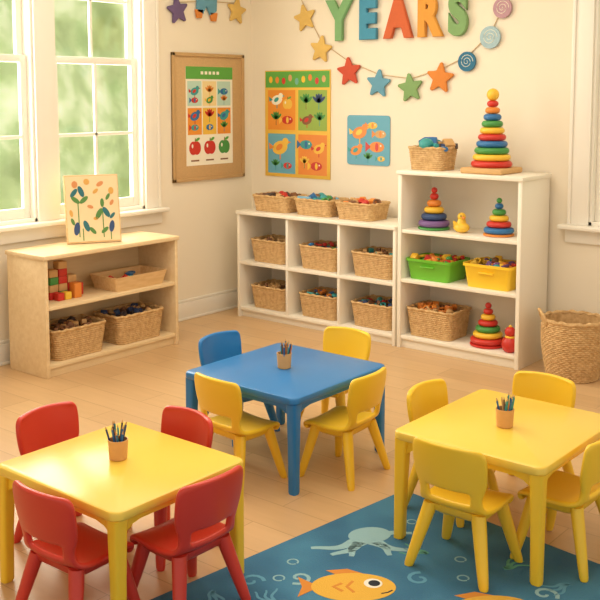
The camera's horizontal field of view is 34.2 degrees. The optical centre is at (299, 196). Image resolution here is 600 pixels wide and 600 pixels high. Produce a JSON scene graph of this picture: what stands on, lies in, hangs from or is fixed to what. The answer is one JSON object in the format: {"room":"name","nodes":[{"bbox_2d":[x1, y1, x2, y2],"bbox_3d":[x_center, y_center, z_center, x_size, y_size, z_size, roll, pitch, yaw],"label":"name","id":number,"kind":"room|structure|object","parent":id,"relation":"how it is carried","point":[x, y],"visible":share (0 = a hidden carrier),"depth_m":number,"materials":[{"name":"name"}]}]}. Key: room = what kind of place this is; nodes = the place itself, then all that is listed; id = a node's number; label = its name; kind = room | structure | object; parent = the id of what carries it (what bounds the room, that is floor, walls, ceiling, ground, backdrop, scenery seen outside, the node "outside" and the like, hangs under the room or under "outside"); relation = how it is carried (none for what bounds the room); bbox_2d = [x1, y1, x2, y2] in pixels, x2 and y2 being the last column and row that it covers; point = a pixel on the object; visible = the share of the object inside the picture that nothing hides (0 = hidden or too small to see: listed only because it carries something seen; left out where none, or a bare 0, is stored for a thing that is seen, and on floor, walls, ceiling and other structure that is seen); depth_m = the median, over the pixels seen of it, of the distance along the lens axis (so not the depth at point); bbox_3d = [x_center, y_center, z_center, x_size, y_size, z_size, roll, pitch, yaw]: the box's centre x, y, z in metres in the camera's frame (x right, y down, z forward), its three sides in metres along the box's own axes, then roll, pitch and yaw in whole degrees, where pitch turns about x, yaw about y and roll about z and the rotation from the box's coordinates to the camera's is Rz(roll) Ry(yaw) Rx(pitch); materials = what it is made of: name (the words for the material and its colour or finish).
{"room":"preschool classroom","nodes":[
{"label":"preschool classroom","id":0,"kind":"room"},
{"bbox_2d":[0,0,251,340],"bbox_3d":[-3.751,-0.412,6.309,0.180,3.900,10.050,5,8,39],"label":"wall","id":1,"kind":"structure","parent":0,"point":[202,213],"depth_m":9.60,"materials":[{"name":"paint"}]},
{"bbox_2d":[0,0,37,225],"bbox_3d":[-2.591,-0.988,7.678,0.180,2.480,1.040,5,8,39],"label":"window","id":2,"kind":"structure","parent":1,"relation":"in","point":[22,10],"depth_m":8.04,"materials":[{"name":"white paint"}]},
{"bbox_2d":[0,0,169,244],"bbox_3d":[-2.126,-1.048,8.063,0.150,2.820,2.690,5,8,39],"label":"trim","id":3,"kind":"structure","parent":1,"relation":"attached to","point":[49,224],"depth_m":8.20,"materials":[{"name":"white paint"}]},
{"bbox_2d":[54,0,144,218],"bbox_3d":[-1.824,-1.087,8.615,0.180,2.480,0.990,5,8,39],"label":"window","id":4,"kind":"structure","parent":1,"relation":"in","point":[132,8],"depth_m":8.92,"materials":[{"name":"white paint"}]},
{"bbox_2d":[0,288,237,365],"bbox_3d":[-3.652,1.433,6.454,0.036,0.200,9.900,5,8,39],"label":"baseboard","id":5,"kind":"structure","parent":1,"relation":"attached to","point":[199,306],"depth_m":9.70,"materials":[{"name":"white paint"}]},
{"bbox_2d":[167,0,245,23],"bbox_3d":[-0.903,-1.837,9.500,0.028,0.340,1.105,5,8,39],"label":"garland","id":6,"kind":"object","parent":1,"relation":"attached to","point":[177,9],"visible":1,"depth_m":9.46,"materials":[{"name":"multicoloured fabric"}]},
{"bbox_2d":[171,52,244,182],"bbox_3d":[-0.893,-0.785,9.622,0.028,1.240,1.000,5,8,39],"label":"bulletin board","id":7,"kind":"object","parent":1,"relation":"attached to","point":[208,95],"visible":1,"depth_m":9.60,"materials":[{"name":"brown wood"}]},
{"bbox_2d":[0,307,599,599],"bbox_3d":[0.109,1.893,3.515,10.000,0.100,10.250,5,8,39],"label":"floor","id":8,"kind":"structure","parent":0,"point":[136,389],"depth_m":6.47,"materials":[{"name":"brown wood"}]},
{"bbox_2d":[14,401,127,543],"bbox_3d":[-1.153,1.386,4.840,0.409,0.631,0.432,5,8,37],"label":"chair","id":9,"kind":"object","parent":8,"relation":"on","point":[44,426],"visible":0.33,"depth_m":4.92,"materials":[{"name":"red plastic"}]},
{"bbox_2d":[12,480,139,599],"bbox_3d":[-0.945,1.468,4.063,0.432,0.631,0.409,5,8,37],"label":"chair","id":10,"kind":"object","parent":8,"relation":"on","point":[77,549],"visible":0.91,"depth_m":3.92,"materials":[{"name":"red plastic"}]},
{"bbox_2d":[5,231,178,378],"bbox_3d":[-1.703,0.866,8.196,0.512,0.965,1.424,5,8,39],"label":"wooden bookshelf","id":11,"kind":"object","parent":8,"relation":"on","point":[31,310],"visible":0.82,"depth_m":7.99,"materials":[{"name":"brown wood"}]},
{"bbox_2d":[48,260,82,300],"bbox_3d":[-1.889,0.668,7.892,0.161,0.299,0.332,5,8,39],"label":"blocks","id":12,"kind":"object","parent":11,"relation":"in","point":[62,285],"visible":0.95,"depth_m":7.84,"materials":[{"name":"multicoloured wood"}]},
{"bbox_2d":[49,314,105,360],"bbox_3d":[-1.885,1.135,7.945,0.382,0.280,0.541,5,8,39],"label":"wicker basket","id":13,"kind":"object","parent":11,"relation":"in","point":[72,336],"visible":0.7,"depth_m":7.84,"materials":[{"name":"brown wicker"}]},
{"bbox_2d":[63,174,121,243],"bbox_3d":[-1.736,0.102,8.153,0.450,0.561,0.158,-3,7,-23],"label":"board","id":14,"kind":"object","parent":11,"relation":"on","point":[92,210],"visible":1,"depth_m":8.13,"materials":[{"name":"beige paper"}]},
{"bbox_2d":[93,301,163,344],"bbox_3d":[-1.481,1.090,8.439,0.382,0.266,0.541,5,8,39],"label":"wicker basket","id":15,"kind":"object","parent":11,"relation":"in","point":[131,322],"visible":0.91,"depth_m":8.31,"materials":[{"name":"brown wicker"}]},
{"bbox_2d":[90,265,166,291],"bbox_3d":[-1.473,0.705,8.392,0.360,0.121,0.580,5,8,39],"label":"wooden tray","id":16,"kind":"object","parent":11,"relation":"in","point":[138,276],"visible":1,"depth_m":8.30,"materials":[{"name":"brown wood"}]},
{"bbox_2d":[0,422,243,599],"bbox_3d":[-0.809,1.470,4.431,0.840,0.550,0.770,5,8,39],"label":"table","id":17,"kind":"object","parent":8,"relation":"on","point":[80,470],"visible":0.81,"depth_m":4.33,"materials":[{"name":"yellow plastic"}]},
{"bbox_2d":[105,419,127,461],"bbox_3d":[-0.825,1.106,4.429,0.092,0.174,0.096,3,7,29],"label":"pencil cup","id":18,"kind":"object","parent":17,"relation":"on","point":[117,444],"visible":1,"depth_m":4.40,"materials":[{"name":"brown wood"}]},
{"bbox_2d":[154,405,212,571],"bbox_3d":[-0.662,1.393,4.769,0.432,0.631,0.409,6,8,43],"label":"chair","id":19,"kind":"object","parent":8,"relation":"on","point":[188,424],"visible":0.29,"depth_m":4.86,"materials":[{"name":"red plastic"}]},
{"bbox_2d":[198,330,279,446],"bbox_3d":[-0.418,1.227,6.350,0.409,0.631,0.432,5,8,41],"label":"chair","id":20,"kind":"object","parent":8,"relation":"on","point":[217,346],"visible":0.38,"depth_m":6.42,"materials":[{"name":"blue plastic"}]},
{"bbox_2d":[194,372,286,477],"bbox_3d":[-0.363,1.307,5.594,0.432,0.631,0.409,6,8,43],"label":"chair","id":21,"kind":"object","parent":8,"relation":"on","point":[221,398],"visible":0.95,"depth_m":5.46,"materials":[{"name":"yellow plastic"}]},
{"bbox_2d":[186,343,384,495],"bbox_3d":[-0.082,1.311,5.940,0.870,0.550,0.900,5,8,39],"label":"table","id":22,"kind":"object","parent":8,"relation":"on","point":[313,376],"visible":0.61,"depth_m":5.78,"materials":[{"name":"blue plastic"}]},
{"bbox_2d":[277,339,291,368],"bbox_3d":[-0.095,0.951,5.901,0.092,0.173,0.098,5,8,39],"label":"pencil cup","id":23,"kind":"object","parent":22,"relation":"on","point":[284,356],"visible":1,"depth_m":5.87,"materials":[{"name":"brown wood"}]},
{"bbox_2d":[236,208,397,345],"bbox_3d":[0.254,0.705,9.265,1.880,1.060,0.512,5,8,39],"label":"cubby shelf","id":24,"kind":"object","parent":8,"relation":"on","point":[349,235],"visible":0.58,"depth_m":9.28,"materials":[{"name":"white laminate"}]},
{"bbox_2d":[251,279,285,311],"bbox_3d":[-0.212,0.975,9.670,0.472,0.237,0.382,5,8,39],"label":"wicker basket","id":25,"kind":"object","parent":24,"relation":"in","point":[268,294],"visible":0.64,"depth_m":9.55,"materials":[{"name":"brown wicker"}]},
{"bbox_2d":[251,234,285,264],"bbox_3d":[-0.212,0.515,9.622,0.472,0.242,0.382,5,8,39],"label":"wicker basket","id":26,"kind":"object","parent":24,"relation":"in","point":[267,248],"visible":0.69,"depth_m":9.50,"materials":[{"name":"brown wicker"}]},
{"bbox_2d":[252,191,306,212],"bbox_3d":[-0.199,0.045,9.575,0.482,0.186,0.352,5,8,39],"label":"wicker basket","id":27,"kind":"object","parent":24,"relation":"on","point":[278,202],"visible":0.86,"depth_m":9.44,"materials":[{"name":"brown wicker"}]},
{"bbox_2d":[299,286,336,320],"bbox_3d":[0.263,1.016,9.285,0.472,0.236,0.382,5,8,39],"label":"wicker basket","id":28,"kind":"object","parent":24,"relation":"in","point":[320,302],"visible":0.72,"depth_m":9.17,"materials":[{"name":"brown wicker"}]},
{"bbox_2d":[299,240,336,271],"bbox_3d":[0.263,0.557,9.237,0.472,0.240,0.382,5,8,39],"label":"wicker basket","id":29,"kind":"object","parent":24,"relation":"in","point":[321,255],"visible":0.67,"depth_m":9.12,"materials":[{"name":"beige wicker"}]},
{"bbox_2d":[294,192,348,216],"bbox_3d":[0.204,0.067,9.247,0.462,0.212,0.352,5,8,39],"label":"wicker basket","id":30,"kind":"object","parent":24,"relation":"on","point":[320,204],"visible":0.85,"depth_m":9.13,"materials":[{"name":"brown wicker"}]},
{"bbox_2d":[335,197,390,221],"bbox_3d":[0.576,0.106,8.946,0.442,0.196,0.352,5,8,39],"label":"wicker basket","id":31,"kind":"object","parent":24,"relation":"on","point":[358,209],"visible":1,"depth_m":8.83,"materials":[{"name":"brown wicker"}]},
{"bbox_2d":[351,294,391,330],"bbox_3d":[0.739,1.052,8.899,0.472,0.245,0.382,5,8,39],"label":"wicker basket","id":32,"kind":"object","parent":24,"relation":"in","point":[373,311],"visible":0.7,"depth_m":8.79,"materials":[{"name":"beige wicker"}]},
{"bbox_2d":[351,246,392,279],"bbox_3d":[0.739,0.601,8.851,0.472,0.232,0.382,5,8,39],"label":"wicker basket","id":33,"kind":"object","parent":24,"relation":"in","point":[373,261],"visible":0.73,"depth_m":8.73,"materials":[{"name":"brown wicker"}]},
{"bbox_2d":[301,326,371,417],"bbox_3d":[0.230,1.216,6.458,0.432,0.631,0.409,4,7,36],"label":"chair","id":34,"kind":"object","parent":8,"relation":"on","point":[345,341],"visible":0.3,"depth_m":6.57,"materials":[{"name":"yellow plastic"}]},
{"bbox_2d":[300,367,389,490],"bbox_3d":[0.270,1.299,5.665,0.409,0.631,0.432,4,7,36],"label":"chair","id":35,"kind":"object","parent":8,"relation":"on","point":[365,393],"visible":1,"depth_m":5.56,"materials":[{"name":"yellow plastic"}]},
{"bbox_2d":[151,493,599,599],"bbox_3d":[0.465,1.865,3.252,3.200,0.010,3.000,-6,8,-43],"label":"rug","id":36,"kind":"object","parent":8,"relation":"on","point":[356,555],"visible":0.91,"depth_m":4.53,"materials":[{"name":"teal carpet"}]},
{"bbox_2d":[127,465,250,599],"bbox_3d":[-0.483,1.455,4.181,0.409,0.631,0.432,5,8,41],"label":"chair","id":37,"kind":"object","parent":36,"relation":"on","point":[196,527],"visible":1,"depth_m":4.07,"materials":[{"name":"red plastic"}]},
{"bbox_2d":[207,590,224,599],"bbox_3d":[-0.384,1.756,4.263,0.111,0.001,0.139,-1,6,-7],"label":"print","id":38,"kind":"object","parent":36,"relation":"on","point":[211,594],"depth_m":4.29,"materials":[{"name":"blue"}]},
{"bbox_2d":[244,575,265,584],"bbox_3d":[-0.215,1.738,4.428,0.107,0.001,0.084,-2,6,-22],"label":"print","id":39,"kind":"object","parent":36,"relation":"on","point":[250,579],"depth_m":4.42,"materials":[{"name":"blue carpet"}]},
{"bbox_2d":[255,588,277,599],"bbox_3d":[-0.132,1.755,4.266,0.111,0.001,0.139,-2,6,-17],"label":"print","id":40,"kind":"object","parent":36,"relation":"on","point":[261,593],"depth_m":4.29,"materials":[{"name":"blue carpet"}]},
{"bbox_2d":[273,575,284,580],"bbox_3d":[-0.096,1.737,4.439,0.058,0.001,0.058,5,8,39],"label":"print","id":41,"kind":"object","parent":36,"relation":"on","point":[275,577],"depth_m":4.44,"materials":[{"name":"beige"}]},
{"bbox_2d":[287,559,298,564],"bbox_3d":[-0.034,1.721,4.594,0.058,0.001,0.058,5,8,39],"label":"print","id":42,"kind":"object","parent":36,"relation":"on","point":[289,561],"depth_m":4.59,"materials":[{"name":"beige"}]},
{"bbox_2d":[292,573,310,584],"bbox_3d":[0.006,1.738,4.428,0.084,0.001,0.107,1,6,8],"label":"print","id":43,"kind":"object","parent":36,"relation":"on","point":[297,578],"depth_m":4.43,"materials":[{"name":"beige"}]},
{"bbox_2d":[298,569,395,599],"bbox_3d":[0.209,1.742,4.380,0.440,0.002,0.290,0,6,0],"label":"print","id":44,"kind":"object","parent":36,"relation":"on","point":[313,584],"depth_m":4.38,"materials":[{"name":"orange"}]},
{"bbox_2d":[311,527,411,556],"bbox_3d":[0.311,1.698,4.803,0.518,0.001,0.316,0,6,0],"label":"print","id":45,"kind":"object","parent":36,"relation":"on","point":[325,541],"depth_m":4.79,"materials":[{"name":"beige"}]},
{"bbox_2d":[399,543,428,554],"bbox_3d":[0.557,1.709,4.705,0.139,0.001,0.111,2,6,22],"label":"print","id":46,"kind":"object","parent":36,"relation":"on","point":[403,547],"depth_m":4.72,"materials":[{"name":"teal"}]},
{"bbox_2d":[407,571,426,583],"bbox_3d":[0.530,1.737,4.442,0.084,0.001,0.107,-1,6,-12],"label":"print","id":47,"kind":"object","parent":36,"relation":"on","point":[413,577],"depth_m":4.44,"materials":[{"name":"blue"}]},
{"bbox_2d":[454,556,466,561],"bbox_3d":[0.760,1.718,4.618,0.058,0.001,0.058,5,8,39],"label":"print","id":48,"kind":"object","parent":36,"relation":"on","point":[456,558],"depth_m":4.62,"materials":[{"name":"beige"}]},
{"bbox_2d":[404,437,522,592],"bbox_3d":[0.762,1.409,4.539,0.432,0.631,0.409,5,8,38],"label":"chair","id":49,"kind":"object","parent":36,"relation":"on","point":[459,477],"visible":1,"depth_m":4.41,"materials":[{"name":"yellow plastic"}]},
{"bbox_2d":[457,575,469,580],"bbox_3d":[0.743,1.737,4.439,0.058,0.001,0.058,5,8,39],"label":"print","id":50,"kind":"object","parent":36,"relation":"on","point":[459,577],"depth_m":4.44,"materials":[{"name":"beige"}]},
{"bbox_2d":[454,592,521,599],"bbox_3d":[0.788,1.764,4.172,0.440,0.002,0.290,-1,6,-10],"label":"print","id":51,"kind":"object","parent":36,"relation":"on","point":[457,595],"depth_m":4.28,"materials":[{"name":"orange"}]},
{"bbox_2d":[394,389,599,586],"bbox_3d":[1.043,1.410,4.911,0.800,0.550,0.900,5,8,39],"label":"table","id":52,"kind":"object","parent":36,"relation":"on","point":[543,437],"visible":0.81,"depth_m":4.75,"materials":[{"name":"yellow plastic"}]},
{"bbox_2d":[496,394,514,428],"bbox_3d":[1.016,1.055,4.831,0.100,0.173,0.092,5,8,39],"label":"pencil cup","id":53,"kind":"object","parent":52,"relation":"on","point":[504,412],"visible":1,"depth_m":4.80,"materials":[{"name":"brown wood"}]},
{"bbox_2d":[502,558,529,569],"bbox_3d":[1.002,1.724,4.560,0.139,0.001,0.111,-4,7,-36],"label":"print","id":54,"kind":"object","parent":36,"relation":"on","point":[507,563],"depth_m":4.57,"materials":[{"name":"teal"}]},
{"bbox_2d":[535,588,559,598],"bbox_3d":[1.092,1.751,4.304,0.107,0.001,0.084,2,6,18],"label":"print","id":55,"kind":"object","parent":36,"relation":"on","point":[540,593],"depth_m":4.30,"materials":[{"name":"beige"}]},
{"bbox_2d":[510,440,599,582],"bbox_3d":[1.284,1.399,4.635,0.409,0.631,0.432,5,8,39],"label":"chair","id":56,"kind":"object","parent":36,"relation":"on","point":[569,493],"visible":0.86,"depth_m":4.49,"materials":[{"name":"yellow plastic"}]},
{"bbox_2d":[541,583,570,595],"bbox_3d":[1.152,1.746,4.358,0.139,0.001,0.111,-3,7,-29],"label":"print","id":57,"kind":"object","parent":36,"relation":"on","point":[550,589],"depth_m":4.34,"materials":[{"name":"blue carpet"}]},
{"bbox_2d":[407,379,498,527],"bbox_3d":[0.800,1.338,5.207,0.409,0.631,0.432,5,8,40],"label":"chair","id":58,"kind":"object","parent":8,"relation":"on","point":[425,397],"visible":0.27,"depth_m":5.25,"materials":[{"name":"yellow plastic"}]},
{"bbox_2d":[397,168,551,369],"bbox_3d":[1.449,0.563,8.273,1.184,1.550,0.519,5,8,39],"label":"shelf","id":59,"kind":"object","parent":8,"relation":"on","point":[524,196],"visible":0.8,"depth_m":8.32,"materials":[{"name":"white laminate"}]},
{"bbox_2d":[408,137,457,170],"bbox_3d":[1.152,-0.374,8.419,0.395,0.282,0.315,5,8,39],"label":"wicker basket","id":60,"kind":"object","parent":59,"relation":"on","point":[432,154],"visible":1,"depth_m":8.32,"materials":[{"name":"brown wicker"}]},
{"bbox_2d":[418,187,449,230],"bbox_3d":[1.156,0.100,8.404,0.275,0.363,0.275,5,8,39],"label":"stacking toy","id":61,"kind":"object","parent":59,"relation":"in","point":[433,219],"visible":1,"depth_m":8.34,"materials":[{"name":"multicoloured plastic"}]},
{"bbox_2d":[406,253,469,282],"bbox_3d":[1.194,0.600,8.448,0.453,0.220,0.377,5,8,39],"label":"bin","id":62,"kind":"object","parent":59,"relation":"in","point":[443,268],"visible":0.97,"depth_m":8.34,"materials":[{"name":"green plastic"}]},
{"bbox_2d":[407,300,470,340],"bbox_3d":[1.208,1.072,8.490,0.482,0.272,0.382,5,8,39],"label":"wicker basket","id":63,"kind":"object","parent":59,"relation":"in","point":[437,320],"visible":1,"depth_m":8.37,"materials":[{"name":"brown wicker"}]},
{"bbox_2d":[453,212,469,232],"bbox_3d":[1.350,0.218,8.200,0.119,0.172,0.190,-4,7,-31],"label":"rubber duck","id":64,"kind":"object","parent":59,"relation":"in","point":[460,226],"visible":1,"depth_m":8.15},
{"bbox_2d":[470,302,503,348],"bbox_3d":[1.570,1.063,8.140,0.296,0.363,0.296,5,8,39],"label":"stacking toy","id":65,"kind":"object","parent":59,"relation":"in","point":[487,334],"visible":0.98,"depth_m":8.07,"materials":[{"name":"multicoloured plastic"}]},
{"bbox_2d":[463,255,516,291],"bbox_3d":[1.628,0.627,8.095,0.453,0.239,0.377,5,8,39],"label":"bin","id":66,"kind":"object","parent":59,"relation":"in","point":[498,273],"visible":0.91,"depth_m":7.97,"materials":[{"name":"yellow plastic"}]},
{"bbox_2d":[460,88,521,174],"bbox_3d":[1.585,-0.542,8.038,0.381,0.695,0.381,5,8,39],"label":"stacking toy","id":67,"kind":"object","parent":59,"relation":"on","point":[492,157],"visible":1,"depth_m":7.96,"materials":[{"name":"multicoloured wood"}]},
{"bbox_2d":[483,198,513,237],"bbox_3d":[1.637,0.166,8.017,0.255,0.312,0.255,5,8,39],"label":"stacking toy","id":68,"kind":"object","parent":59,"relation":"in","point":[499,226],"visible":1,"depth_m":7.95,"materials":[{"name":"multicoloured plastic"}]},
{"bbox_2d":[501,325,514,352],"bbox_3d":[1.709,1.154,7.932,0.140,0.224,0.140,5,8,39],"label":"toy","id":69,"kind":"object","parent":59,"relation":"in","point":[508,343],"visible":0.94,"depth_m":7.89,"materials":[{"name":"red plastic"}]},
{"bbox_2d":[487,371,575,512],"bbox_3d":[1.278,1.328,5.390,0.432,0.631,0.409,5,8,39],"label":"chair","id":70,"kind":"object","parent":8,"relation":"on","point":[546,387],"visible":0.24,"depth_m":5.49,"materials":[{"name":"yellow plastic"}]},
{"bbox_2d":[537,308,599,383],"bbox_3d":[2.132,1.140,7.609,0.504,0.542,0.503,-4,7,-35],"label":"laundry basket","id":71,"kind":"object","parent":8,"relation":"on","point":[570,339],"visible":0.97,"depth_m":7.43,"materials":[{"name":"beige wicker"}]},
{"bbox_2d":[251,0,599,313],"bbox_3d":[3.283,-0.502,7.168,9.990,3.900,0.180,5,8,39],"label":"wall","id":72,"kind":"structure","parent":0,"point":[529,68],"depth_m":8.62,"materials":[{"name":"paint"}]},
{"bbox_2d":[265,70,330,179],"bbox_3d":[-0.031,-0.721,9.734,0.840,1.070,0.010,5,8,39],"label":"poster","id":73,"kind":"object","parent":72,"relation":"attached to","point":[297,102],"visible":1,"depth_m":9.72,"materials":[{"name":"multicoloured paper"}]},
{"bbox_2d":[347,115,389,165],"bbox_3d":[0.644,-0.530,9.202,0.490,0.470,0.008,5,8,39],"label":"poster","id":74,"kind":"object","parent":72,"relation":"attached to","point":[368,136],"visible":1,"depth_m":9.20,"materials":[{"name":"blue paper"}]},
{"bbox_2d":[325,0,468,40],"bbox_3d":[0.850,-1.636,8.889,1.547,0.397,0.044,5,8,39],"label":"years lettering","id":75,"kind":"object","parent":72,"relation":"attached to","point":[398,17],"visible":1,"depth_m":8.81,"materials":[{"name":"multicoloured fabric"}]},
{"bbox_2d":[294,0,511,100],"bbox_3d":[0.858,-1.434,8.917,2.359,1.116,0.032,5,8,39],"label":"garland","id":76,"kind":"object","parent":72,"relation":"attached to","point":[490,36],"visible":1,"depth_m":8.82,"materials":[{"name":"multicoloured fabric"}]},
{"bbox_2d":[557,0,599,244],"bbox_3d":[2.780,-0.977,7.381,1.640,2.820,0.150,5,8,39],"label":"trim","id":77,"kind":"structure","parent":72,"relation":"attached to","point":[577,230],"depth_m":7.84,"materials":[{"name":"white paint"}]},
{"bbox_2d":[589,0,599,225],"bbox_3d":[2.853,-0.966,7.472,1.180,2.480,0.180,5,8,39],"label":"window","id":78,"kind":"structure","parent":72,"relation":"in","point":[594,203],"depth_m":7.84,"materials":[{"name":"white paint"}]},
{"label":"outside","id":79,"kind":"structure","parent":0,"visible":0},
{"bbox_3d":[-0.715,1.900,7.273,50.000,0.100,50.000,5,8,39],"label":"ground","id":80,"kind":"structure","parent":79,"visible":0},
{"bbox_2d":[0,0,129,209],"bbox_3d":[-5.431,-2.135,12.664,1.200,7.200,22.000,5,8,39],"label":"window panes","id":81,"kind":"object","parent":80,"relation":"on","point":[75,82],"visible":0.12,"depth_m":15.40,"materials":[{"name":"clear glass"}]}
]}

